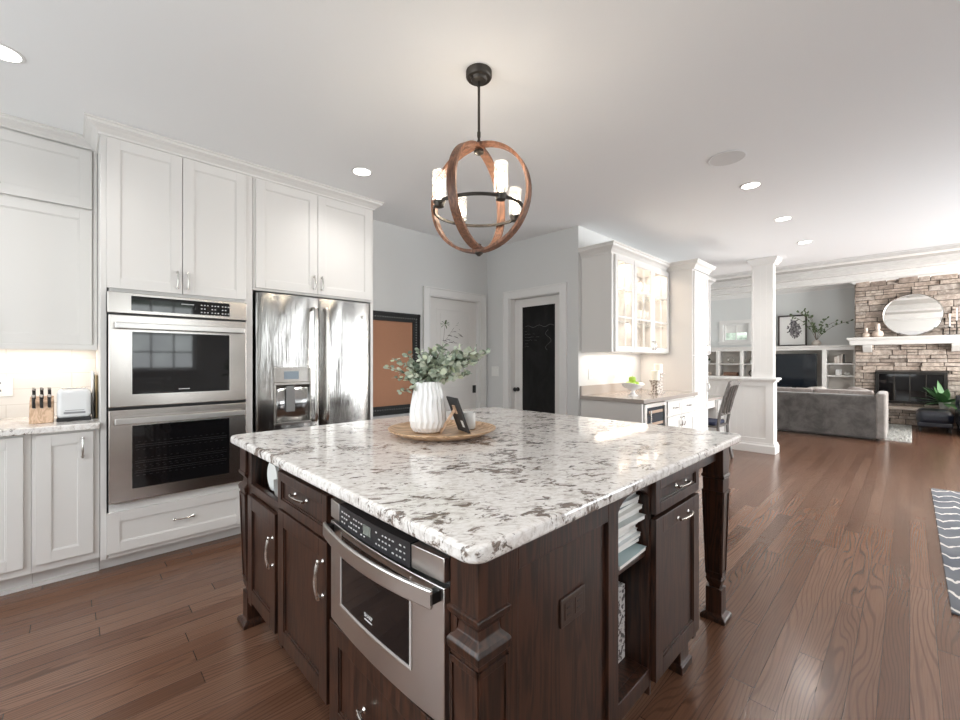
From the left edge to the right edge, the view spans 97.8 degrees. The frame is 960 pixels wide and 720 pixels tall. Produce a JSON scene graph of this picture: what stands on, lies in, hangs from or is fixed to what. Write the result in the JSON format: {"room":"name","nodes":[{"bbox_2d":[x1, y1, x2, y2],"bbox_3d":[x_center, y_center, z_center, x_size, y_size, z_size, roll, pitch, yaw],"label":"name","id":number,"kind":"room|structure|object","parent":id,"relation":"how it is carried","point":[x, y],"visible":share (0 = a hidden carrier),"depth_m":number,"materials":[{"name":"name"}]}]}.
{"room":"kitchen","nodes":[
{"label":"kitchen","id":0,"kind":"room"},
{"bbox_2d":[373,220,486,419],"bbox_3d":[-0.632,-0.075,4.927,1.931,2.710,0.361,0,0,-44],"label":"wall","id":1,"kind":"structure","parent":0,"point":[405,260],"depth_m":4.58,"materials":[{"name":"white paint"}]},
{"bbox_2d":[373,310,420,416],"bbox_3d":[-0.923,0.025,4.362,0.726,1.070,0.035,0,0,-44],"label":"cork board","id":2,"kind":"object","parent":1,"relation":"attached to","point":[395,334],"visible":0.59,"depth_m":4.37,"materials":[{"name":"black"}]},
{"bbox_2d":[431,297,475,411],"bbox_3d":[-0.324,0.269,5.048,0.756,2.002,0.037,0,0,-44],"label":"door","id":3,"kind":"structure","parent":1,"relation":"in","point":[462,314],"depth_m":5.07,"materials":[{"name":"white paint"}]},
{"bbox_2d":[423,286,485,407],"bbox_3d":[-0.303,0.222,5.026,0.975,2.117,0.096,0,0,-44],"label":"trim","id":4,"kind":"structure","parent":1,"relation":"attached to","point":[428,292],"depth_m":5.28,"materials":[{"name":"white paint"}]},
{"bbox_2d":[0,0,959,275],"bbox_3d":[1.650,-1.625,2.620,9.420,0.390,6.851,0,0,-44],"label":"ceiling","id":5,"kind":"structure","parent":0,"point":[846,113],"depth_m":2.28,"materials":[{"name":"white paint"}]},
{"bbox_2d":[0,43,25,63],"bbox_3d":[-2.211,-1.427,1.937,0.152,0.006,0.152,0,0,-44],"label":"recessed light","id":6,"kind":"object","parent":5,"relation":"in","point":[8,54],"visible":1,"depth_m":1.96,"materials":[{"name":"white paint"}]},
{"bbox_2d":[351,167,371,175],"bbox_3d":[-0.891,-1.427,3.161,0.152,0.006,0.152,0,0,-44],"label":"recessed light","id":7,"kind":"object","parent":5,"relation":"in","point":[361,171],"visible":1,"depth_m":3.15,"materials":[{"name":"white plastic"}]},
{"bbox_2d":[431,63,531,255],"bbox_3d":[-0.005,-0.974,2.074,0.463,0.910,0.463,0,0,-8],"label":"pendant light","id":8,"kind":"object","parent":5,"relation":"hanging from","point":[477,74],"visible":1,"depth_m":2.02,"materials":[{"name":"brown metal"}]},
{"bbox_2d":[433,199,444,208],"bbox_3d":[-0.193,-0.738,1.974,0.054,0.032,0.054,0,0,-44],"label":"socket","id":9,"kind":"object","parent":8,"relation":"attached to","point":[438,204],"depth_m":1.96,"materials":[{"name":"grey metal"}]},
{"bbox_2d":[496,192,506,201],"bbox_3d":[0.094,-0.738,1.886,0.054,0.032,0.054,0,0,-44],"label":"socket","id":10,"kind":"object","parent":8,"relation":"attached to","point":[500,196],"depth_m":1.87,"materials":[{"name":"grey metal"}]},
{"bbox_2d":[510,214,518,222],"bbox_3d":[0.182,-0.738,2.173,0.054,0.032,0.054,0,0,-44],"label":"socket","id":11,"kind":"object","parent":8,"relation":"attached to","point":[513,217],"depth_m":2.15,"materials":[{"name":"grey metal"}]},
{"bbox_2d":[707,150,747,166],"bbox_3d":[1.740,-1.426,2.952,0.244,0.006,0.244,0,0,-44],"label":"ceiling speaker","id":12,"kind":"object","parent":5,"relation":"attached to","point":[725,158],"visible":1,"depth_m":2.95,"materials":[{"name":"white paint"}]},
{"bbox_2d":[740,181,761,188],"bbox_3d":[2.204,-1.427,3.410,0.152,0.006,0.152,0,0,-44],"label":"recessed light","id":13,"kind":"object","parent":5,"relation":"in","point":[750,185],"visible":1,"depth_m":3.41,"materials":[{"name":"white"}]},
{"bbox_2d":[774,216,791,220],"bbox_3d":[3.044,-1.427,4.207,0.152,0.006,0.152,0,0,-44],"label":"recessed light","id":14,"kind":"object","parent":5,"relation":"in","point":[783,218],"visible":1,"depth_m":4.20,"materials":[{"name":"white plastic"}]},
{"bbox_2d":[710,243,959,276],"bbox_3d":[5.024,-1.605,5.906,0.040,0.370,6.850,0,0,-44],"label":"trim","id":15,"kind":"structure","parent":5,"relation":"attached to","point":[955,243],"depth_m":5.75,"materials":[{"name":"white paint"}]},
{"bbox_2d":[0,426,959,719],"bbox_3d":[3.905,1.330,3.874,14.400,0.100,9.500,0,0,-44],"label":"floor","id":16,"kind":"structure","parent":0,"point":[837,597],"depth_m":2.04,"materials":[{"name":"brown wood"}]},
{"bbox_2d":[0,435,31,595],"bbox_3d":[-2.844,0.843,2.373,0.439,0.875,0.672,0,0,-44],"label":"base cabinet","id":17,"kind":"object","parent":16,"relation":"on","point":[15,451],"visible":0.93,"depth_m":2.27,"materials":[{"name":"white paint"}]},
{"bbox_2d":[31,429,98,587],"bbox_3d":[-2.585,0.843,2.624,0.280,0.875,0.672,0,0,-44],"label":"base cabinet","id":18,"kind":"object","parent":16,"relation":"on","point":[64,465],"visible":0.98,"depth_m":2.41,"materials":[{"name":"white paint"}]},
{"bbox_2d":[0,415,99,436],"bbox_3d":[-2.779,0.384,2.437,0.822,0.038,0.666,0,0,-44],"label":"countertop","id":19,"kind":"structure","parent":18,"relation":"on","point":[8,426],"depth_m":2.39,"materials":[{"name":"stone"}]},
{"bbox_2d":[29,396,53,423],"bbox_3d":[-2.620,0.288,2.506,0.100,0.154,0.163,0,0,-44],"label":"knife block","id":20,"kind":"object","parent":19,"relation":"on","point":[38,415],"visible":0.93,"depth_m":2.47,"materials":[{"name":"brown wood"}]},
{"bbox_2d":[47,394,50,407],"bbox_3d":[-2.555,0.243,2.485,0.017,0.095,0.062,0,0,-44],"label":"kitchen knife","id":21,"kind":"object","parent":20,"relation":"in","point":[48,395],"visible":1,"depth_m":2.48,"materials":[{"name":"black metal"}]},
{"bbox_2d":[56,387,91,421],"bbox_3d":[-2.553,0.266,2.637,0.156,0.198,0.246,0,0,-44],"label":"toaster","id":22,"kind":"object","parent":19,"relation":"on","point":[73,403],"visible":1,"depth_m":2.55,"materials":[{"name":"white metal"}]},
{"bbox_2d":[91,371,93,416],"bbox_3d":[-2.591,0.217,2.802,0.011,0.295,0.270,0,0,-44],"label":"cutting board","id":23,"kind":"object","parent":19,"relation":"on","point":[92,372],"visible":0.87,"depth_m":2.71,"materials":[{"name":"white plastic"}]},
{"bbox_2d":[94,374,97,417],"bbox_3d":[-2.561,0.227,2.790,0.012,0.275,0.330,0,0,-44],"label":"cutting board","id":24,"kind":"object","parent":19,"relation":"on","point":[95,375],"visible":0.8,"depth_m":2.67,"materials":[{"name":"beige wood"}]},
{"bbox_2d":[96,134,251,569],"bbox_3d":[-2.178,-0.043,3.007,0.834,2.645,0.693,0,0,-44],"label":"tall cabinet","id":25,"kind":"object","parent":16,"relation":"on","point":[168,224],"visible":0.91,"depth_m":2.72,"materials":[{"name":"white paint"}]},
{"bbox_2d":[107,291,246,504],"bbox_3d":[-2.141,0.224,2.956,0.753,1.286,0.658,0,0,-44],"label":"double oven","id":26,"kind":"object","parent":25,"relation":"in","point":[176,366],"visible":0.98,"depth_m":2.71,"materials":[{"name":"silver metal"}]},
{"bbox_2d":[183,304,228,314],"bbox_3d":[-1.863,-0.352,2.850,0.278,0.055,0.001,0,0,-44],"label":"control panel","id":27,"kind":"object","parent":26,"relation":"attached to","point":[188,309],"depth_m":2.85,"materials":[{"name":"black plastic"}]},
{"bbox_2d":[252,292,368,432],"bbox_3d":[-1.509,0.380,3.613,0.930,1.780,0.719,0,0,-44],"label":"refrigerator","id":28,"kind":"object","parent":16,"relation":"on","point":[310,356],"visible":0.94,"depth_m":3.33,"materials":[{"name":"grey metal"}]},
{"bbox_2d":[252,177,372,419],"bbox_3d":[-1.525,-0.043,3.643,0.991,2.645,0.692,0,0,-44],"label":"tall cabinet","id":29,"kind":"object","parent":16,"relation":"on","point":[305,244],"visible":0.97,"depth_m":3.38,"materials":[{"name":"white paint"}]},
{"bbox_2d":[83,112,383,210],"bbox_3d":[-1.809,-1.393,3.338,1.967,0.073,0.692,0,0,-44],"label":"trim","id":30,"kind":"structure","parent":29,"relation":"attached to","point":[93,126],"depth_m":2.85,"materials":[{"name":"white paint"}]},
{"bbox_2d":[237,447,731,719],"bbox_3d":[0.029,0.842,2.050,1.835,0.876,1.740,0,0,-44],"label":"kitchen island","id":31,"kind":"object","parent":16,"relation":"on","point":[511,658],"depth_m":1.22,"materials":[{"name":"brown wood"}]},
{"bbox_2d":[267,463,278,496],"bbox_3d":[-0.820,0.534,1.949,0.255,0.140,0.296,0,0,-44],"label":"paper towel roll","id":32,"kind":"object","parent":31,"relation":"on","point":[272,471],"visible":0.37,"depth_m":1.91,"materials":[{"name":"white paper"}]},
{"bbox_2d":[341,511,404,559],"bbox_3d":[-0.302,0.470,1.144,0.007,0.034,0.341,0,0,-44],"label":"control panel","id":33,"kind":"object","parent":31,"relation":"on","point":[390,545],"depth_m":1.12,"materials":[{"name":"grey plastic"}]},
{"bbox_2d":[231,407,740,563],"bbox_3d":[0.040,0.384,2.082,1.858,0.037,1.763,0,0,-44],"label":"island countertop","id":34,"kind":"structure","parent":31,"relation":"on","point":[478,500],"depth_m":1.44,"materials":[{"name":"stone"}]},
{"bbox_2d":[388,420,495,441],"bbox_3d":[-0.185,0.345,2.067,0.528,0.039,0.528,0,0,-44],"label":"wooden tray","id":35,"kind":"object","parent":34,"relation":"on","point":[451,432],"visible":0.73,"depth_m":2.03,"materials":[{"name":"brown wood"}]},
{"bbox_2d":[409,382,445,433],"bbox_3d":[-0.258,0.226,2.073,0.182,0.250,0.182,0,0,-44],"label":"vase","id":36,"kind":"object","parent":35,"relation":"on","point":[427,407],"visible":0.85,"depth_m":2.01,"materials":[{"name":"white ceramic"}]},
{"bbox_2d":[383,320,490,394],"bbox_3d":[-0.212,-0.022,2.056,0.530,0.363,0.188,0,0,-2],"label":"bunch","id":37,"kind":"object","parent":36,"relation":"in","point":[436,368],"visible":0.94,"depth_m":2.05,"materials":[{"name":"green plant"}]},
{"bbox_2d":[440,396,469,432],"bbox_3d":[-0.135,0.265,2.058,0.131,0.174,0.134,0,0,-27],"label":"picture frame","id":38,"kind":"object","parent":35,"relation":"on","point":[456,410],"visible":1,"depth_m":2.05,"materials":[{"name":"grey wood"}]},
{"bbox_2d":[463,411,475,429],"bbox_3d":[-0.060,0.308,2.175,0.074,0.085,0.074,0,0,-44],"label":"candle jar","id":39,"kind":"object","parent":35,"relation":"on","point":[470,416],"visible":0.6,"depth_m":2.14,"materials":[{"name":"white glass"}]},
{"bbox_2d":[560,584,584,628],"bbox_3d":[0.251,0.662,1.132,0.115,0.075,0.008,0,0,-44],"label":"island outlet","id":40,"kind":"object","parent":31,"relation":"attached to","point":[572,605],"visible":1,"depth_m":1.13,"materials":[{"name":"brown plastic"}]},
{"bbox_2d":[565,600,571,620],"bbox_3d":[0.236,0.662,1.114,0.034,0.044,0.002,0,0,-44],"label":"socket","id":41,"kind":"object","parent":40,"relation":"attached to","point":[568,603],"depth_m":1.11,"materials":[{"name":"black plastic"}]},
{"bbox_2d":[575,593,581,612],"bbox_3d":[0.270,0.662,1.147,0.035,0.044,0.002,0,0,-44],"label":"socket","id":42,"kind":"object","parent":40,"relation":"attached to","point":[578,596],"depth_m":1.14,"materials":[{"name":"black plastic"}]},
{"bbox_2d":[618,581,624,662],"bbox_3d":[0.381,0.932,1.533,0.165,0.265,0.236,0,0,-44],"label":"binder","id":43,"kind":"object","parent":31,"relation":"on","point":[621,586],"visible":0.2,"depth_m":1.49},
{"bbox_2d":[618,552,644,574],"bbox_3d":[0.347,0.672,1.522,0.242,0.015,0.406,0,0,-44],"label":"niche shelf","id":44,"kind":"object","parent":31,"relation":"attached to","point":[642,556],"depth_m":1.40,"materials":[{"name":"brown wood"}]},
{"bbox_3d":[0.399,0.659,1.483,0.197,0.011,0.275,0,0,-45],"label":"magazine","id":45,"kind":"object","parent":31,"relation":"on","visible":0},
{"bbox_2d":[618,543,645,569],"bbox_3d":[0.407,0.646,1.469,0.274,0.014,0.198,0,0,44],"label":"magazine","id":46,"kind":"object","parent":45,"relation":"on","point":[626,556],"visible":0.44,"depth_m":1.39,"materials":[{"name":"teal paper"}]},
{"bbox_3d":[0.378,0.632,1.501,0.198,0.012,0.274,0,0,-44],"label":"magazine","id":47,"kind":"object","parent":46,"relation":"on","visible":0},
{"bbox_2d":[618,537,638,552],"bbox_3d":[0.390,0.619,1.491,0.197,0.015,0.275,0,0,-42],"label":"magazine","id":48,"kind":"object","parent":47,"relation":"on","point":[636,539],"visible":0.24,"depth_m":1.41,"materials":[{"name":"white paper"}]},
{"bbox_2d":[618,531,640,550],"bbox_3d":[0.396,0.604,1.490,0.275,0.014,0.197,0,0,44],"label":"magazine","id":49,"kind":"object","parent":48,"relation":"on","point":[635,535],"visible":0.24,"depth_m":1.40,"materials":[{"name":"white paper"}]},
{"bbox_2d":[618,527,636,542],"bbox_3d":[0.384,0.590,1.492,0.197,0.014,0.274,0,0,-45],"label":"magazine","id":50,"kind":"object","parent":49,"relation":"on","point":[624,536],"visible":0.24,"depth_m":1.42,"materials":[{"name":"white paper"}]},
{"bbox_2d":[618,525,634,536],"bbox_3d":[0.381,0.576,1.496,0.197,0.012,0.274,0,0,-44],"label":"magazine","id":51,"kind":"object","parent":50,"relation":"on","point":[631,528],"visible":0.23,"depth_m":1.43,"materials":[{"name":"white paper"}]},
{"bbox_3d":[0.390,0.563,1.496,0.274,0.014,0.197,0,0,44],"label":"magazine","id":52,"kind":"object","parent":51,"relation":"on","visible":0},
{"bbox_3d":[0.398,0.549,1.487,0.274,0.012,0.198,0,0,44],"label":"magazine","id":53,"kind":"object","parent":52,"relation":"on","visible":0},
{"bbox_2d":[618,513,645,532],"bbox_3d":[0.403,0.535,1.473,0.197,0.015,0.274,0,0,-43],"label":"magazine","id":54,"kind":"object","parent":53,"relation":"on","point":[638,517],"visible":0.24,"depth_m":1.39,"materials":[{"name":"white paper"}]},
{"bbox_2d":[618,510,638,522],"bbox_3d":[0.390,0.519,1.490,0.197,0.016,0.275,0,0,-43],"label":"magazine","id":55,"kind":"object","parent":54,"relation":"on","point":[636,512],"visible":0.14,"depth_m":1.41,"materials":[{"name":"white paper"}]},
{"bbox_2d":[618,503,642,520],"bbox_3d":[0.398,0.504,1.482,0.197,0.013,0.274,0,0,-45],"label":"magazine","id":56,"kind":"object","parent":55,"relation":"on","point":[637,506],"visible":0.24,"depth_m":1.40,"materials":[{"name":"white paper"}]},
{"bbox_2d":[618,500,637,513],"bbox_3d":[0.391,0.491,1.495,0.275,0.014,0.198,0,0,44],"label":"magazine","id":57,"kind":"object","parent":56,"relation":"on","point":[624,508],"visible":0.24,"depth_m":1.40,"materials":[{"name":"white paper"}]},
{"bbox_2d":[620,494,639,507],"bbox_3d":[0.392,0.476,1.495,0.197,0.015,0.274,0,0,-43],"label":"magazine","id":58,"kind":"object","parent":57,"relation":"on","point":[635,497],"visible":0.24,"depth_m":1.43,"materials":[{"name":"white paper"}]},
{"bbox_2d":[581,396,694,428],"bbox_3d":[1.819,0.844,4.684,1.400,0.873,0.709,0,0,-44],"label":"bar cabinet","id":59,"kind":"object","parent":16,"relation":"on","point":[680,411],"visible":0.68,"depth_m":4.38,"materials":[{"name":"white paint"}]},
{"bbox_2d":[580,381,697,403],"bbox_3d":[1.811,0.335,4.682,1.428,0.139,0.697,0,0,-44],"label":"countertop","id":60,"kind":"structure","parent":59,"relation":"on","point":[615,392],"depth_m":4.50,"materials":[{"name":"beige stone"}]},
{"bbox_2d":[622,382,643,395],"bbox_3d":[1.606,0.293,4.399,0.270,0.142,0.216,0,0,-44],"label":"pedestal bowl","id":61,"kind":"object","parent":60,"relation":"on","point":[631,386],"visible":0.99,"depth_m":4.34,"materials":[{"name":"white ceramic"}]},
{"bbox_2d":[648,380,661,394],"bbox_3d":[1.935,0.287,4.621,0.110,0.155,0.110,0,0,-44],"label":"candle holder","id":62,"kind":"object","parent":60,"relation":"on","point":[655,384],"visible":0.96,"depth_m":4.59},
{"bbox_2d":[651,370,659,379],"bbox_3d":[1.935,0.156,4.621,0.090,0.106,0.090,0,0,-44],"label":"pillar candle","id":63,"kind":"object","parent":62,"relation":"on","point":[655,374],"visible":1,"depth_m":4.58,"materials":[{"name":"white wax"}]},
{"bbox_2d":[660,373,664,392],"bbox_3d":[2.050,0.252,4.817,0.110,0.225,0.110,0,0,-44],"label":"candle holder","id":64,"kind":"object","parent":60,"relation":"on","point":[661,374],"visible":0.47,"depth_m":4.79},
{"bbox_2d":[654,364,662,372],"bbox_3d":[2.050,0.086,4.817,0.090,0.106,0.090,0,0,-44],"label":"pillar candle","id":65,"kind":"object","parent":64,"relation":"on","point":[659,367],"visible":0.89,"depth_m":4.78,"materials":[{"name":"white wax"}]},
{"bbox_2d":[643,401,666,425],"bbox_3d":[1.565,0.841,4.380,0.506,0.858,0.610,0,0,-44],"label":"wine cooler","id":66,"kind":"object","parent":16,"relation":"on","point":[655,413],"visible":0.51,"depth_m":4.21,"materials":[{"name":"silver metal"}]},
{"bbox_2d":[641,258,715,429],"bbox_3d":[2.515,0.043,5.351,0.654,2.474,0.720,0,0,-44],"label":"column","id":67,"kind":"structure","parent":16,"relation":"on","point":[685,366],"depth_m":5.11,"materials":[{"name":"white paint"}]},
{"bbox_2d":[708,395,723,431],"bbox_3d":[3.034,0.897,5.968,1.085,0.765,0.561,0,0,-44],"label":"desk","id":68,"kind":"object","parent":16,"relation":"on","point":[714,402],"visible":0.2,"depth_m":6.01,"materials":[{"name":"white wood"}]},
{"bbox_2d":[708,380,739,457],"bbox_3d":[3.060,0.766,5.544,0.430,1.035,0.568,0,0,-44],"label":"desk chair","id":69,"kind":"object","parent":16,"relation":"on","point":[732,386],"visible":0.58,"depth_m":5.37,"materials":[{"name":"grey wood"}]},
{"bbox_2d":[708,418,724,425],"bbox_3d":[3.001,0.802,5.604,0.410,0.045,0.380,0,0,-44],"label":"cushion","id":70,"kind":"object","parent":69,"relation":"on","point":[711,421],"depth_m":5.44,"materials":[{"name":"blue fabric"}]},
{"bbox_2d":[707,345,854,389],"bbox_3d":[6.966,0.463,10.576,0.460,1.635,3.771,0,0,-44],"label":"bookcase","id":71,"kind":"object","parent":16,"relation":"on","point":[826,377],"visible":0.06,"depth_m":9.83,"materials":[{"name":"white paint"}]},
{"bbox_2d":[724,372,738,375],"bbox_3d":[6.579,0.339,10.981,0.151,0.097,0.310,0,0,-44],"label":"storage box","id":72,"kind":"object","parent":71,"relation":"on","point":[725,373],"visible":1,"depth_m":10.92,"materials":[{"name":"brown"}]},
{"bbox_2d":[778,314,806,345],"bbox_3d":[7.536,-0.731,10.113,0.031,0.749,0.571,0,0,-44],"label":"framed print","id":73,"kind":"object","parent":71,"relation":"on","point":[791,332],"visible":0.79,"depth_m":10.11,"materials":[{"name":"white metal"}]},
{"bbox_2d":[775,354,816,387],"bbox_3d":[7.450,0.284,10.001,0.171,0.909,0.951,0,0,-44],"label":"television","id":74,"kind":"object","parent":71,"relation":"on","point":[794,370],"visible":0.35,"depth_m":9.88,"materials":[{"name":"black plastic"}]},
{"bbox_2d":[789,308,853,344],"bbox_3d":[7.873,-0.800,9.688,0.190,0.889,1.158,0,0,-44],"label":"vase","id":75,"kind":"object","parent":71,"relation":"on","point":[815,342],"visible":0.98,"depth_m":9.73,"materials":[{"name":"beige stone"}]},
{"bbox_2d":[777,423,912,442],"bbox_3d":[6.533,1.262,8.448,2.350,0.034,3.041,0,0,-44],"label":"area rug","id":76,"kind":"object","parent":16,"relation":"on","point":[896,432],"visible":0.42,"depth_m":7.29,"materials":[{"name":"white fabric"}]},
{"bbox_2d":[777,387,887,440],"bbox_3d":[5.792,0.884,7.820,0.910,0.789,2.601,0,0,-44],"label":"sofa","id":77,"kind":"object","parent":76,"relation":"on","point":[852,413],"visible":0.54,"depth_m":7.05,"materials":[{"name":"grey fabric"}]},
{"bbox_2d":[777,387,813,392],"bbox_3d":[5.663,0.655,7.722,0.151,0.330,0.760,0,0,-44],"label":"cushion","id":78,"kind":"object","parent":77,"relation":"on","point":[787,389],"depth_m":7.57,"materials":[{"name":"fabric"}]},
{"bbox_2d":[814,389,873,394],"bbox_3d":[6.207,0.655,7.164,0.151,0.330,0.761,0,0,-44],"label":"cushion","id":79,"kind":"object","parent":77,"relation":"on","point":[837,391],"depth_m":7.09,"materials":[{"name":"fabric"}]},
{"bbox_2d":[855,273,959,428],"bbox_3d":[9.069,-0.240,8.189,0.781,3.040,2.676,0,0,-44],"label":"fireplace","id":80,"kind":"object","parent":16,"relation":"on","point":[902,371],"visible":0.7,"depth_m":8.46,"materials":[{"name":"grey stone"}]},
{"bbox_2d":[847,334,959,351],"bbox_3d":[8.810,-0.338,8.125,0.280,0.315,2.546,0,0,-44],"label":"mantel shelf","id":81,"kind":"object","parent":80,"relation":"attached to","point":[954,340],"visible":1,"depth_m":8.32,"materials":[{"name":"white paint"}]},
{"bbox_2d":[872,324,883,336],"bbox_3d":[8.255,-0.634,8.695,0.183,0.276,0.183,0,0,-44],"label":"vase","id":82,"kind":"object","parent":81,"relation":"on","point":[877,333],"visible":0.94,"depth_m":8.66,"materials":[{"name":"beige ceramic"}]},
{"bbox_2d":[883,294,943,335],"bbox_3d":[8.647,-0.924,8.381,0.077,0.849,0.850,0,0,-44],"label":"round mirror","id":83,"kind":"object","parent":81,"relation":"on","point":[909,314],"visible":1,"depth_m":8.37,"materials":[{"name":"silver metal"}]},
{"bbox_2d":[916,408,954,433],"bbox_3d":[8.353,1.087,7.705,0.680,0.385,0.470,0,0,-44],"label":"ottoman","id":84,"kind":"object","parent":16,"relation":"on","point":[925,417],"visible":1,"depth_m":7.49,"materials":[{"name":"black leather"}]},
{"bbox_2d":[916,408,954,423],"bbox_3d":[8.353,1.022,7.705,0.680,0.255,0.470,0,0,-44],"label":"cushion","id":85,"kind":"object","parent":84,"relation":"on","point":[923,415],"depth_m":7.50,"materials":[{"name":"leather"}]},
{"bbox_2d":[922,380,956,408],"bbox_3d":[8.957,0.662,8.003,0.773,0.578,0.788,0,0,3],"label":"potted plant","id":86,"kind":"object","parent":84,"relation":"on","point":[942,397],"visible":0.93,"depth_m":8.00,"materials":[{"name":"green plant"}]},
{"bbox_2d":[931,488,959,615],"bbox_3d":[4.199,1.274,2.383,2.961,0.011,2.154,0,0,-44],"label":"dining rug","id":87,"kind":"object","parent":16,"relation":"on","point":[946,503],"visible":1,"depth_m":3.03,"materials":[{"name":"grey fabric"}]},
{"bbox_2d":[955,395,959,430],"bbox_3d":[8.801,0.790,7.045,1.186,0.980,1.021,0,0,-44],"label":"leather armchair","id":88,"kind":"object","parent":16,"relation":"on","point":[957,397],"visible":1,"depth_m":7.65,"materials":[{"name":"black leather"}]},
{"bbox_2d":[487,225,585,415],"bbox_3d":[0.618,-0.075,4.951,0.146,2.710,1.350,0,0,-44],"label":"wall","id":89,"kind":"structure","parent":0,"point":[554,257],"depth_m":4.80,"materials":[{"name":"white paint"}]},
{"bbox_2d":[492,367,498,375],"bbox_3d":[0.190,0.130,5.280,0.009,0.120,0.121,0,0,-44],"label":"light switch","id":90,"kind":"object","parent":89,"relation":"attached to","point":[495,370],"visible":1,"depth_m":5.27,"materials":[{"name":"white plastic"}]},
{"bbox_2d":[503,282,566,414],"bbox_3d":[0.656,0.216,4.883,0.156,2.127,0.925,0,0,-44],"label":"trim","id":91,"kind":"structure","parent":89,"relation":"attached to","point":[560,289],"depth_m":4.91,"materials":[{"name":"white paint"}]},
{"bbox_2d":[513,295,558,413],"bbox_3d":[0.666,0.262,4.893,0.107,2.016,0.714,0,0,-44],"label":"door","id":92,"kind":"structure","parent":89,"relation":"in","point":[536,388],"depth_m":4.93,"materials":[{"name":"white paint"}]},
{"bbox_2d":[586,229,666,385],"bbox_3d":[2.220,-0.075,5.653,3.130,2.710,0.120,0,0,-44],"label":"wall","id":93,"kind":"structure","parent":0,"point":[603,365],"depth_m":4.86,"materials":[{"name":"white paint"}]},
{"bbox_2d":[580,381,641,395],"bbox_3d":[1.575,0.315,4.924,1.428,0.100,0.020,0,0,-44],"label":"backsplash","id":94,"kind":"structure","parent":93,"relation":"attached to","point":[616,387],"depth_m":4.72,"materials":[{"name":"beige stone"}]},
{"bbox_2d":[578,240,670,353],"bbox_3d":[1.693,-0.638,4.767,1.462,1.097,0.410,0,0,-44],"label":"upper cabinet","id":95,"kind":"object","parent":93,"relation":"attached to","point":[611,271],"visible":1,"depth_m":4.44,"materials":[{"name":"white paint"}]},
{"bbox_2d":[637,283,641,298],"bbox_3d":[1.912,-0.844,5.031,0.068,0.185,0.066,0,0,-44],"label":"wine glass","id":96,"kind":"object","parent":95,"relation":"on","point":[639,285],"visible":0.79,"depth_m":5.01,"materials":[{"name":"white"}]},
{"bbox_2d":[707,275,716,354],"bbox_3d":[2.987,-0.653,6.013,1.072,1.127,0.430,0,0,-44],"label":"column","id":97,"kind":"structure","parent":0,"point":[711,280],"depth_m":6.17,"materials":[{"name":"white paint"}]},
{"bbox_2d":[708,381,776,443],"bbox_3d":[3.699,0.770,6.217,0.205,1.020,1.136,0,0,-44],"label":"wall","id":98,"kind":"structure","parent":0,"point":[753,416],"depth_m":5.92,"materials":[{"name":"white paint"}]},
{"bbox_2d":[708,379,779,454],"bbox_3d":[3.713,0.773,6.213,0.275,1.014,1.162,0,0,-44],"label":"baseboard","id":99,"kind":"structure","parent":98,"relation":"attached to","point":[765,448],"depth_m":5.87,"materials":[{"name":"white paint"}]},
{"bbox_2d":[708,376,780,380],"bbox_3d":[3.719,0.250,6.207,0.300,0.030,1.178,0,0,-44],"label":"trim","id":100,"kind":"structure","parent":98,"relation":"attached to","point":[709,377],"depth_m":5.98,"materials":[{"name":"white paint"}]},
{"bbox_2d":[747,256,781,377],"bbox_3d":[4.008,-0.598,5.910,0.296,1.665,0.364,0,0,-44],"label":"column","id":101,"kind":"structure","parent":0,"point":[762,269],"depth_m":5.84,"materials":[{"name":"white paint"}]},
{"bbox_2d":[711,288,854,347],"bbox_3d":[9.034,-0.270,8.870,0.121,3.100,9.500,0,0,-44],"label":"wall","id":102,"kind":"structure","parent":0,"point":[838,304],"depth_m":9.96,"materials":[{"name":"white paint"}]},
{"bbox_2d":[718,319,750,344],"bbox_3d":[6.786,-0.755,11.113,0.131,0.650,0.830,0,0,-44],"label":"window","id":103,"kind":"structure","parent":102,"relation":"in","point":[747,322],"depth_m":11.12,"materials":[{"name":"white paint"}]},
{"bbox_2d":[726,325,746,332],"bbox_3d":[6.816,-0.860,11.142,0.005,0.220,0.531,0,0,-44],"label":"roller shade","id":104,"kind":"object","parent":103,"relation":"attached to","point":[740,328],"visible":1,"depth_m":11.12,"materials":[{"name":"white fabric"}]},
{"bbox_2d":[711,272,959,300],"bbox_3d":[8.785,-1.710,8.628,0.574,0.120,9.300,0,0,-44],"label":"trim","id":105,"kind":"structure","parent":102,"relation":"attached to","point":[844,285],"depth_m":9.95,"materials":[{"name":"white paint"}]},
{"bbox_2d":[714,250,959,289],"bbox_3d":[7.291,-1.805,7.173,5.056,0.070,9.501,0,0,-44],"label":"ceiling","id":106,"kind":"structure","parent":0,"point":[956,251],"depth_m":7.78,"materials":[{"name":"white wood"}]},
{"bbox_2d":[711,244,959,296],"bbox_3d":[7.074,-1.710,6.961,3.550,0.140,9.301,0,0,-44],"label":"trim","id":107,"kind":"structure","parent":106,"relation":"attached to","point":[947,259],"depth_m":7.94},
{"bbox_3d":[-2.739,-0.075,3.041,3.721,2.710,0.120,0,0,-44],"label":"wall","id":108,"kind":"structure","parent":0,"visible":0},
{"bbox_2d":[0,349,95,418],"bbox_3d":[-3.338,0.142,2.366,1.720,0.445,0.012,0,0,-44],"label":"backsplash","id":109,"kind":"structure","parent":108,"relation":"attached to","point":[29,368],"depth_m":2.77,"materials":[{"name":"tile"}]},
{"bbox_2d":[0,377,12,396],"bbox_3d":[-3.037,0.165,2.645,0.120,0.120,0.008,0,0,-44],"label":"wall outlet","id":110,"kind":"object","parent":109,"relation":"attached to","point":[6,384],"visible":1,"depth_m":2.67,"materials":[{"name":"white plastic"}]},
{"bbox_2d":[0,112,96,349],"bbox_3d":[-2.857,-0.750,2.574,0.740,1.360,0.380,0,0,-44],"label":"upper cabinet","id":111,"kind":"object","parent":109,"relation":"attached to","point":[48,174],"visible":0.91,"depth_m":2.57,"materials":[{"name":"white paint"}]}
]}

